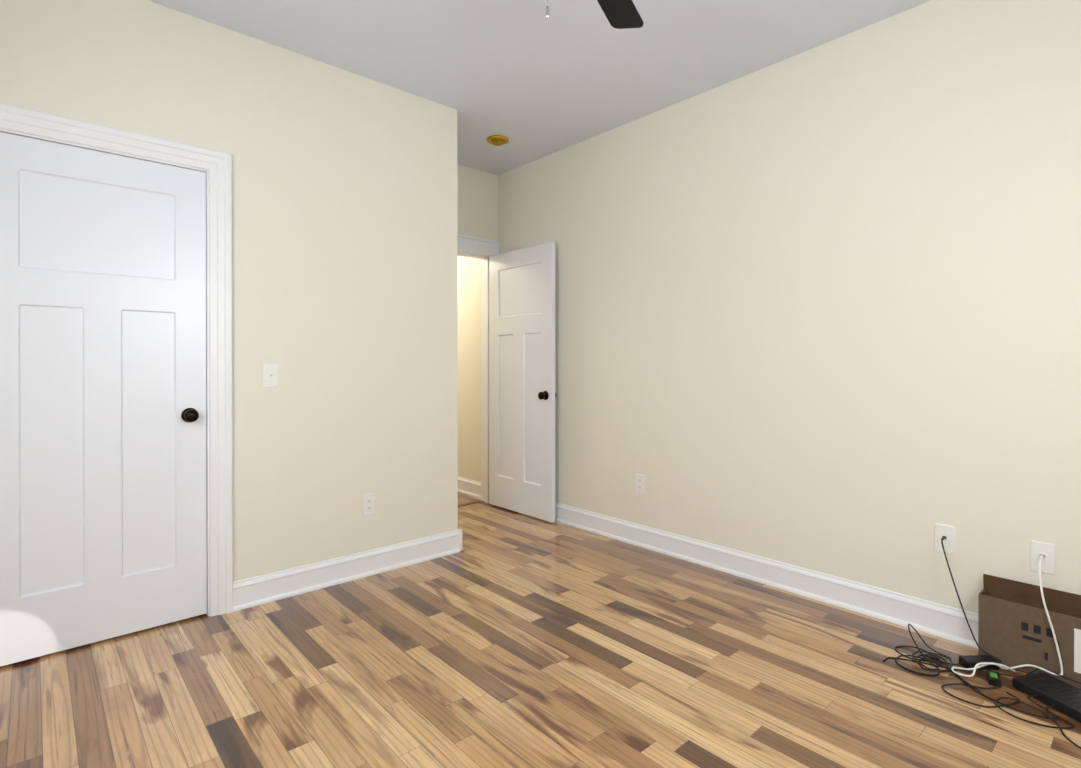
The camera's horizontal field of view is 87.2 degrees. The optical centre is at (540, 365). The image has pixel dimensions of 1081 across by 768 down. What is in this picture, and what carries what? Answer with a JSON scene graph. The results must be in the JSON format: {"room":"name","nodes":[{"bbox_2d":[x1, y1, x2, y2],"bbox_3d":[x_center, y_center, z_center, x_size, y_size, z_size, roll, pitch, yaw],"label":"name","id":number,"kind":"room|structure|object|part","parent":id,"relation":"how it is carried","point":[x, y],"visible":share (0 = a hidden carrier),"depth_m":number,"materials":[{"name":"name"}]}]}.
{"room":"empty bedroom","nodes":[
{"label":"empty bedroom","id":0,"kind":"room"},
{"bbox_2d":[0,0,457,581],"bbox_3d":[-1.779,-0.214,2.903,2.685,2.720,0.800,0,0,-42],"label":"wall","id":1,"kind":"structure","parent":0,"point":[344,250],"depth_m":2.90,"materials":[{"name":"beige paint"}]},
{"bbox_2d":[0,132,206,666],"bbox_3d":[-1.822,0.126,2.363,0.750,2.020,0.154,0,0,-42],"label":"door","id":2,"kind":"structure","parent":1,"relation":"in","point":[103,513],"depth_m":2.34,"materials":[{"name":"white wood"}]},
{"bbox_3d":[-1.592,0.221,2.569,0.066,0.066,0.154,0,0,-42],"label":"knob","id":3,"kind":"part","parent":2,"relation":"part of","materials":[{"name":"black metal"}]},
{"bbox_2d":[0,103,232,616],"bbox_3d":[-1.843,0.081,2.386,0.952,2.133,0.166,0,0,-42],"label":"door frame","id":4,"kind":"structure","parent":1,"relation":"attached to","point":[217,165],"depth_m":2.60,"materials":[{"name":"white wood"}]},
{"bbox_2d":[263,363,278,387],"bbox_3d":[-1.314,0.046,2.769,0.072,0.117,0.020,0,0,-42],"label":"light switch","id":5,"kind":"object","parent":1,"relation":"attached to","point":[270,374],"visible":1,"depth_m":2.77,"materials":[{"name":"white plastic"}]},
{"bbox_2d":[233,529,463,611],"bbox_3d":[-0.963,1.079,3.085,1.286,0.132,0.026,0,0,-42],"label":"baseboard","id":6,"kind":"structure","parent":1,"relation":"attached to","point":[265,588],"depth_m":2.99,"materials":[{"name":"white wood"}]},
{"bbox_2d":[363,493,374,515],"bbox_3d":[-0.940,0.760,3.116,0.072,0.117,0.008,0,0,-42],"label":"electrical outlet","id":7,"kind":"object","parent":1,"relation":"attached to","point":[368,504],"visible":1,"depth_m":3.11,"materials":[{"name":"white plastic"}]},
{"bbox_2d":[458,530,463,551],"bbox_3d":[-0.754,1.076,3.795,0.026,0.132,0.806,0,0,-42],"label":"baseboard","id":8,"kind":"structure","parent":1,"relation":"attached to","point":[460,540],"depth_m":3.49,"materials":[{"name":"white wood"}]},
{"bbox_2d":[457,164,497,240],"bbox_3d":[-1.020,-0.220,4.214,1.665,2.720,0.140,0,0,-42],"label":"wall","id":9,"kind":"structure","parent":0,"point":[477,203],"depth_m":4.57,"materials":[{"name":"beige paint"}]},
{"bbox_2d":[457,234,499,502],"bbox_3d":[-0.730,0.056,4.466,0.902,2.166,0.196,0,0,-42],"label":"door frame","id":10,"kind":"structure","parent":9,"relation":"attached to","point":[485,378],"depth_m":4.71,"materials":[{"name":"white wood"}]},
{"bbox_2d":[148,0,930,174],"bbox_3d":[-0.782,-1.613,2.481,3.895,0.080,6.630,0,0,-42],"label":"ceiling","id":11,"kind":"structure","parent":0,"point":[529,80],"depth_m":2.81,"materials":[{"name":"white paint"}]},
{"bbox_2d":[487,135,508,145],"bbox_3d":[-0.299,-1.558,3.954,0.154,0.041,0.154,0,0,-42],"label":"light","id":12,"kind":"object","parent":11,"relation":"attached to","point":[497,140],"visible":0.98,"depth_m":3.92,"materials":[{"name":"gold metal"}]},
{"bbox_3d":[0.024,-1.342,1.488,0.244,0.453,0.244,0,0,-42],"label":"ceiling fan","id":13,"kind":"object","parent":11,"relation":"hanging from","visible":0},
{"bbox_2d":[546,0,548,18],"bbox_3d":[0.039,-1.025,1.478,0.062,0.261,0.011,0,0,-42],"label":"pull chain","id":14,"kind":"object","parent":13,"relation":"hanging from","point":[547,11],"visible":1,"depth_m":1.46,"materials":[{"name":"silver metal"}]},
{"bbox_2d":[597,0,643,28],"bbox_3d":[0.205,-1.270,1.852,0.127,0.034,0.613,0,0,24],"label":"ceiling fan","id":15,"kind":"object","parent":13,"relation":"attached to","point":[622,14],"visible":1,"depth_m":2.00,"materials":[{"name":"black"}]},
{"bbox_2d":[0,492,1080,767],"bbox_3d":[-0.782,1.177,2.493,3.895,0.060,6.630,0,0,-42],"label":"floor","id":16,"kind":"structure","parent":0,"point":[506,638],"depth_m":2.06,"materials":[{"name":"brown wood"}]},
{"bbox_2d":[458,500,483,506],"bbox_3d":[-0.776,1.137,4.531,0.756,0.004,0.060,0,0,-42],"label":"trim","id":17,"kind":"structure","parent":16,"relation":"on","point":[469,503],"depth_m":4.69,"materials":[{"name":"brown wood"}]},
{"bbox_2d":[959,655,998,669],"bbox_3d":[1.675,1.133,2.169,0.120,0.032,0.052,0,0,-1],"label":"brick","id":18,"kind":"object","parent":16,"relation":"on","point":[970,661],"visible":0.77,"depth_m":2.15,"materials":[{"name":"black plastic"}]},
{"bbox_2d":[883,537,1080,748],"bbox_3d":[1.666,0.938,2.049,0.539,0.430,0.687,0,0,-42],"label":"cables","id":19,"kind":"object","parent":16,"relation":"on","point":[938,671],"visible":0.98,"depth_m":2.09,"materials":[{"name":"black plastic"}]},
{"bbox_2d":[986,669,1000,687],"bbox_3d":[1.650,1.137,2.066,0.036,0.024,0.070,0,0,33],"label":"power adapter","id":20,"kind":"object","parent":16,"relation":"on","point":[993,677],"visible":1,"depth_m":2.05,"materials":[{"name":"black plastic"}]},
{"bbox_2d":[978,574,1080,689],"bbox_3d":[1.906,0.993,2.087,0.092,0.313,0.460,0,0,-42],"label":"cardboard box","id":21,"kind":"object","parent":16,"relation":"on","point":[1014,628],"visible":0.88,"depth_m":2.13,"materials":[{"name":"brown cardboard"}]},
{"bbox_2d":[1012,672,1080,722],"bbox_3d":[1.785,1.131,1.938,0.151,0.037,0.220,0,0,-14],"label":"router","id":22,"kind":"object","parent":16,"relation":"on","point":[1050,690],"visible":1,"depth_m":1.95,"materials":[{"name":"black plastic"}]},
{"bbox_2d":[457,0,1080,613],"bbox_3d":[0.617,-0.218,3.739,0.140,2.720,6.630,0,0,-42],"label":"wall","id":23,"kind":"structure","parent":0,"point":[817,308],"depth_m":2.71,"materials":[{"name":"beige paint"}]},
{"bbox_2d":[458,476,480,498],"bbox_3d":[-1.017,1.069,5.444,0.026,0.132,1.638,0,0,-42],"label":"baseboard","id":24,"kind":"structure","parent":23,"relation":"attached to","point":[469,487],"depth_m":5.01,"materials":[{"name":"white wood"}]},
{"bbox_2d":[489,242,556,522],"bbox_3d":[-0.156,0.117,4.375,0.154,2.020,0.750,0,0,-42],"label":"door","id":25,"kind":"structure","parent":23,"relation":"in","point":[522,394],"depth_m":4.33,"materials":[{"name":"white wood"}]},
{"bbox_3d":[0.050,0.214,4.145,0.154,0.066,0.066,0,0,-42],"label":"knob","id":26,"kind":"part","parent":25,"relation":"part of","materials":[{"name":"black metal"}]},
{"bbox_2d":[636,474,644,493],"bbox_3d":[0.634,0.750,3.612,0.008,0.117,0.072,0,0,-42],"label":"electrical outlet","id":27,"kind":"object","parent":23,"relation":"attached to","point":[640,483],"visible":1,"depth_m":3.61,"materials":[{"name":"white plastic"}]},
{"bbox_2d":[555,502,977,648],"bbox_3d":[1.155,1.079,3.019,0.026,0.132,4.550,0,0,-42],"label":"baseboard","id":28,"kind":"structure","parent":23,"relation":"attached to","point":[937,619],"depth_m":2.87,"materials":[{"name":"white wood"}]},
{"bbox_2d":[934,523,954,553],"bbox_3d":[1.714,0.733,2.407,0.008,0.117,0.072,0,0,-42],"label":"jack","id":29,"kind":"object","parent":23,"relation":"attached to","point":[947,532],"visible":0.79,"depth_m":2.40,"materials":[{"name":"white plastic"}]},
{"bbox_2d":[1030,540,1054,574],"bbox_3d":[1.922,0.734,2.174,0.008,0.117,0.072,0,0,-42],"label":"jack","id":30,"kind":"object","parent":23,"relation":"attached to","point":[1044,549],"visible":0.94,"depth_m":2.17,"materials":[{"name":"white plastic"}]}
]}

